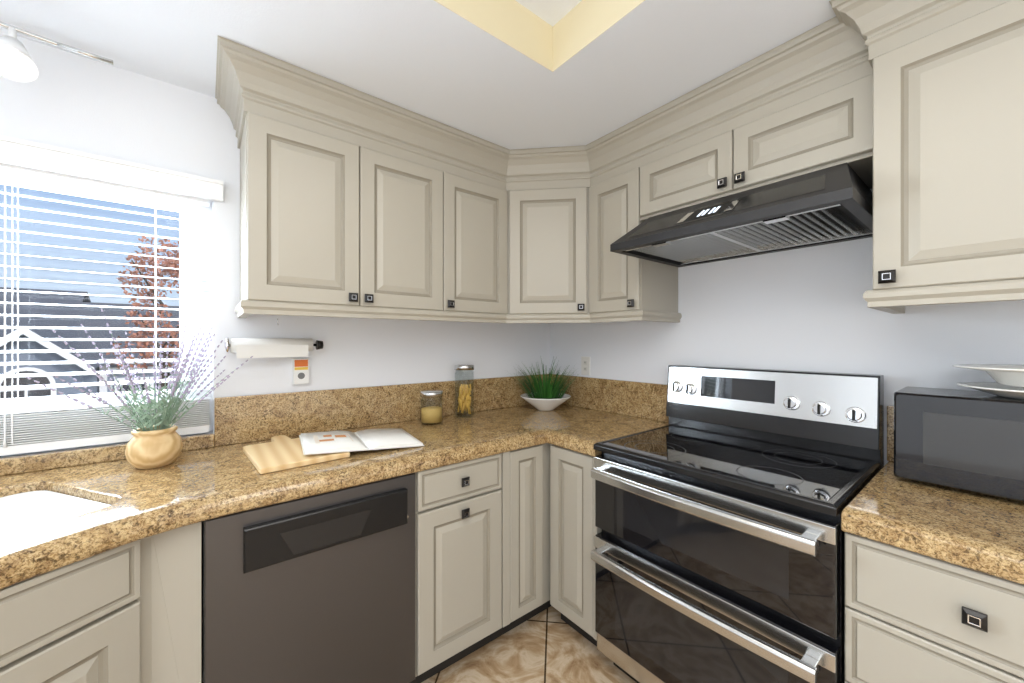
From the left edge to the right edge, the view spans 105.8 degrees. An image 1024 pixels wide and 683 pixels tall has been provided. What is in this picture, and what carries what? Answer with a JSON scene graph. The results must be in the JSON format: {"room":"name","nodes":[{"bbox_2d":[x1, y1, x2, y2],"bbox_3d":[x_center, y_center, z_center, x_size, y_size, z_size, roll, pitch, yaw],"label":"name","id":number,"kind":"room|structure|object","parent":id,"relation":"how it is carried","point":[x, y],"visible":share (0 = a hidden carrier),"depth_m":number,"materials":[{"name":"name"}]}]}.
{"room":"kitchen","nodes":[
{"label":"kitchen","id":0,"kind":"room"},
{"bbox_2d":[0,31,549,681],"bbox_3d":[-1.591,0.080,1.291,4.920,2.480,0.160,0,0,-38],"label":"wall","id":1,"kind":"structure","parent":0,"point":[70,101],"depth_m":1.54,"materials":[{"name":"white paint"}]},
{"bbox_2d":[0,171,212,430],"bbox_3d":[-1.735,-0.110,1.207,1.268,0.948,0.082,0,0,-38],"label":"window","id":2,"kind":"structure","parent":1,"relation":"in","point":[183,284],"depth_m":1.54,"materials":[{"name":"white plastic"}]},
{"bbox_2d":[0,135,222,455],"bbox_3d":[-1.675,-0.135,1.132,1.330,0.980,0.095,0,0,-38],"label":"window blind","id":3,"kind":"object","parent":2,"relation":"attached to","point":[26,431],"visible":0.81,"depth_m":1.31,"materials":[{"name":"white plastic"}]},
{"bbox_2d":[225,337,322,357],"bbox_3d":[-0.982,0.024,1.616,0.346,0.082,0.086,0,0,-38],"label":"paper towel","id":4,"kind":"object","parent":1,"relation":"attached to","point":[268,347],"visible":0.96,"depth_m":1.57,"materials":[{"name":"white paper"}]},
{"bbox_2d":[293,358,308,383],"bbox_3d":[-0.927,0.130,1.699,0.060,0.110,0.022,0,0,-38],"label":"air freshener","id":5,"kind":"object","parent":1,"relation":"attached to","point":[300,370],"visible":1,"depth_m":1.69,"materials":[{"name":"white plastic"}]},
{"bbox_2d":[0,374,893,475],"bbox_3d":[-0.140,0.315,0.424,3.398,0.189,2.998,0,0,-38],"label":"backsplash","id":6,"kind":"structure","parent":1,"relation":"attached to","point":[246,418],"depth_m":1.81,"materials":[{"name":"stone"}]},
{"bbox_2d":[0,0,835,149],"bbox_3d":[-0.113,-1.050,-0.574,4.600,0.180,4.600,0,0,-38],"label":"ceiling","id":7,"kind":"structure","parent":0,"point":[434,60],"depth_m":1.27,"materials":[{"name":"white paint"}]},
{"bbox_2d":[0,22,113,81],"bbox_3d":[-1.595,-0.841,0.359,1.605,0.236,0.914,0,0,-38],"label":"track light","id":8,"kind":"object","parent":7,"relation":"attached to","point":[17,63],"visible":1,"depth_m":1.06,"materials":[{"name":"silver metal"}]},
{"bbox_2d":[235,48,446,319],"bbox_3d":[-0.708,-0.548,1.671,0.742,0.821,0.338,0,0,-38],"label":"upper cabinet","id":9,"kind":"object","parent":7,"relation":"hanging from","point":[363,204],"depth_m":1.48,"materials":[{"name":"beige paint"}]},
{"bbox_2d":[419,128,510,319],"bbox_3d":[-0.272,-0.548,2.016,0.370,0.821,0.338,0,0,-38],"label":"upper cabinet","id":10,"kind":"object","parent":7,"relation":"hanging from","point":[478,173],"depth_m":1.88,"materials":[{"name":"beige paint"}]},
{"bbox_2d":[583,124,662,319],"bbox_3d":[0.609,-0.548,1.943,0.339,0.821,0.288,0,0,-38],"label":"upper cabinet","id":11,"kind":"object","parent":7,"relation":"hanging from","point":[609,165],"depth_m":1.85,"materials":[{"name":"beige paint"}]},
{"bbox_2d":[635,76,726,315],"bbox_3d":[0.820,-0.548,1.677,0.339,0.821,0.390,0,0,-38],"label":"upper cabinet","id":12,"kind":"object","parent":7,"relation":"hanging from","point":[681,148],"depth_m":1.60,"materials":[{"name":"beige paint"}]},
{"bbox_2d":[727,8,894,307],"bbox_3d":[1.062,-0.548,1.372,0.339,0.821,0.388,0,0,-38],"label":"upper cabinet","id":13,"kind":"object","parent":7,"relation":"hanging from","point":[797,110],"depth_m":1.25,"materials":[{"name":"beige paint"}]},
{"bbox_2d":[863,0,1023,303],"bbox_3d":[1.296,-0.548,1.013,0.419,0.821,0.458,0,0,-38],"label":"upper cabinet","id":14,"kind":"object","parent":7,"relation":"hanging from","point":[943,80],"depth_m":0.96,"materials":[{"name":"beige paint"}]},
{"bbox_2d":[202,606,635,682],"bbox_3d":[-0.113,1.350,-0.574,4.920,0.060,4.920,0,0,-38],"label":"floor","id":15,"kind":"structure","parent":0,"point":[549,645],"depth_m":1.60,"materials":[{"name":"tile"}]},
{"bbox_2d":[0,521,202,682],"bbox_3d":[-1.035,0.894,0.527,0.952,0.850,0.554,0,0,-38],"label":"base cabinet","id":16,"kind":"object","parent":15,"relation":"on","point":[132,612],"depth_m":0.88,"materials":[{"name":"beige paint"}]},
{"bbox_2d":[0,504,159,588],"bbox_3d":[-1.205,0.439,0.192,1.440,0.058,0.661,0,0,-38],"label":"countertop","id":17,"kind":"structure","parent":16,"relation":"on","point":[24,556],"depth_m":0.82,"materials":[{"name":"stone"}]},
{"bbox_2d":[0,404,627,532],"bbox_3d":[-0.857,0.439,1.329,3.398,0.058,0.688,0,0,-38],"label":"countertop","id":18,"kind":"structure","parent":16,"relation":"on","point":[200,485],"depth_m":1.24,"materials":[{"name":"stone"}]},
{"bbox_2d":[0,490,110,539],"bbox_3d":[-1.323,0.532,0.707,0.426,0.200,0.776,0,0,19],"label":"sink","id":19,"kind":"object","parent":18,"relation":"in","point":[20,513],"visible":0.19,"depth_m":1.09,"materials":[{"name":"white ceramic"}]},
{"bbox_2d":[26,308,252,468],"bbox_3d":[-1.154,0.153,1.271,0.510,0.512,0.395,0,0,-38],"label":"potted plant","id":20,"kind":"object","parent":18,"relation":"on","point":[159,443],"visible":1,"depth_m":1.26,"materials":[{"name":"beige ceramic"}]},
{"bbox_2d":[243,435,349,473],"bbox_3d":[-0.825,0.400,1.445,0.270,0.018,0.450,0,0,-42],"label":"cutting board","id":21,"kind":"object","parent":18,"relation":"on","point":[280,452],"visible":0.85,"depth_m":1.33,"materials":[{"name":"brown wood"}]},
{"bbox_2d":[299,428,423,454],"bbox_3d":[-0.600,0.389,1.534,0.415,0.038,0.308,0,0,-31],"label":"book","id":22,"kind":"object","parent":18,"relation":"on","point":[335,441],"visible":1,"depth_m":1.49,"materials":[{"name":"white paper"}]},
{"bbox_2d":[420,390,442,424],"bbox_3d":[-0.403,0.329,1.939,0.114,0.161,0.114,0,0,-38],"label":"jar","id":23,"kind":"object","parent":18,"relation":"on","point":[430,414],"visible":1,"depth_m":1.90,"materials":[{"name":"clear glass"}]},
{"bbox_2d":[454,364,473,416],"bbox_3d":[-0.261,0.269,2.116,0.108,0.281,0.108,0,0,-38],"label":"jar","id":24,"kind":"object","parent":18,"relation":"on","point":[464,397],"visible":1,"depth_m":2.09,"materials":[{"name":"clear glass"}]},
{"bbox_2d":[507,357,579,410],"bbox_3d":[0.207,0.248,2.293,0.465,0.321,0.432,0,0,-38],"label":"potted plant","id":25,"kind":"object","parent":18,"relation":"on","point":[546,396],"visible":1,"depth_m":2.25,"materials":[{"name":"green plant"}]},
{"bbox_2d":[204,473,414,682],"bbox_3d":[-0.762,0.896,1.437,0.596,0.847,0.638,0,0,-38],"label":"dishwasher","id":26,"kind":"object","parent":15,"relation":"on","point":[319,588],"visible":0.88,"depth_m":1.18,"materials":[{"name":"black metal"}]},
{"bbox_2d":[409,450,515,682],"bbox_3d":[-0.365,0.894,1.764,0.422,0.850,0.618,0,0,-38],"label":"base cabinet","id":27,"kind":"object","parent":15,"relation":"on","point":[504,543],"depth_m":1.51,"materials":[{"name":"beige paint"}]},
{"bbox_2d":[516,443,547,626],"bbox_3d":[-0.139,0.894,1.943,0.231,0.850,0.618,0,0,-38],"label":"base cabinet","id":28,"kind":"object","parent":15,"relation":"on","point":[531,462],"depth_m":1.74,"materials":[{"name":"beige paint"}]},
{"bbox_2d":[548,443,601,646],"bbox_3d":[0.494,0.894,1.863,0.618,0.850,0.291,0,0,-38],"label":"base cabinet","id":29,"kind":"object","parent":15,"relation":"on","point":[572,529],"depth_m":1.67,"materials":[{"name":"beige paint"}]},
{"bbox_2d":[556,416,667,456],"bbox_3d":[0.501,0.439,1.844,0.630,0.058,0.252,0,0,-38],"label":"countertop","id":30,"kind":"structure","parent":29,"relation":"on","point":[582,439],"depth_m":1.75,"materials":[{"name":"stone"}]},
{"bbox_2d":[591,365,883,682],"bbox_3d":[0.775,0.717,1.412,0.686,1.204,0.754,0,0,-38],"label":"range","id":31,"kind":"object","parent":15,"relation":"on","point":[724,497],"visible":0.98,"depth_m":1.27,"materials":[{"name":"black metal"}]},
{"bbox_2d":[845,532,1023,682],"bbox_3d":[1.191,0.894,0.984,0.618,0.850,0.422,0,0,-38],"label":"base cabinet","id":32,"kind":"object","parent":15,"relation":"on","point":[911,617],"depth_m":0.85,"materials":[{"name":"beige paint"}]},
{"bbox_2d":[841,461,1023,584],"bbox_3d":[1.466,0.439,0.627,0.630,0.058,1.322,0,0,-38],"label":"countertop","id":33,"kind":"structure","parent":32,"relation":"on","point":[982,533],"depth_m":0.90,"materials":[{"name":"stone"}]},
{"bbox_2d":[894,386,1023,501],"bbox_3d":[1.348,0.279,1.036,0.241,0.262,0.440,0,0,-38],"label":"microwave","id":34,"kind":"object","parent":33,"relation":"on","point":[969,440],"visible":0.98,"depth_m":1.03,"materials":[{"name":"black plastic"}]},
{"bbox_2d":[952,364,1023,399],"bbox_3d":[1.365,0.107,0.999,0.304,0.080,0.304,0,0,-38],"label":"plates","id":35,"kind":"object","parent":34,"relation":"on","point":[1009,380],"visible":1,"depth_m":1.02,"materials":[{"name":"white ceramic"}]},
{"bbox_2d":[550,188,1023,464],"bbox_3d":[1.802,0.080,0.841,0.160,2.480,4.760,0,0,-38],"label":"wall","id":36,"kind":"structure","parent":0,"point":[804,309],"depth_m":1.53,"materials":[{"name":"white paint"}]},
{"bbox_2d":[581,356,589,374],"bbox_3d":[0.457,0.151,2.404,0.007,0.114,0.070,0,0,-38],"label":"electrical outlet","id":37,"kind":"object","parent":36,"relation":"attached to","point":[585,365],"visible":1,"depth_m":2.40,"materials":[{"name":"white plastic"}]},
{"bbox_2d":[610,162,872,266],"bbox_3d":[0.854,-0.454,1.463,0.547,0.169,0.760,0,0,-38],"label":"range hood","id":38,"kind":"object","parent":36,"relation":"attached to","point":[832,204],"visible":0.94,"depth_m":1.32,"materials":[{"name":"black metal"}]},
{"label":"outside","id":39,"kind":"structure","parent":0,"visible":0},
{"bbox_3d":[-35.838,4.620,32.103,100.000,0.200,89.000,0,0,-38],"label":"ground","id":40,"kind":"structure","parent":39,"visible":0},
{"bbox_2d":[0,287,90,301],"bbox_3d":[-19.879,0.970,19.213,29.700,7.100,11.730,0,0,-38],"label":"house","id":41,"kind":"structure","parent":40,"relation":"on","point":[47,297],"depth_m":18.83,"materials":[{"name":"grey"}]},
{"bbox_2d":[0,298,178,398],"bbox_3d":[-15.009,1.570,12.425,7.900,5.900,8.420,0,0,-38],"label":"house","id":42,"kind":"structure","parent":40,"relation":"on","point":[59,322],"depth_m":11.83,"materials":[{"name":"grey"}]},
{"bbox_2d":[106,234,178,388],"bbox_3d":[-5.994,1.325,6.608,1.268,6.392,1.281,0,0,-38],"label":"tree","id":43,"kind":"object","parent":40,"relation":"on","point":[169,263],"depth_m":6.49,"materials":[{"name":"brown plant"}]}
]}

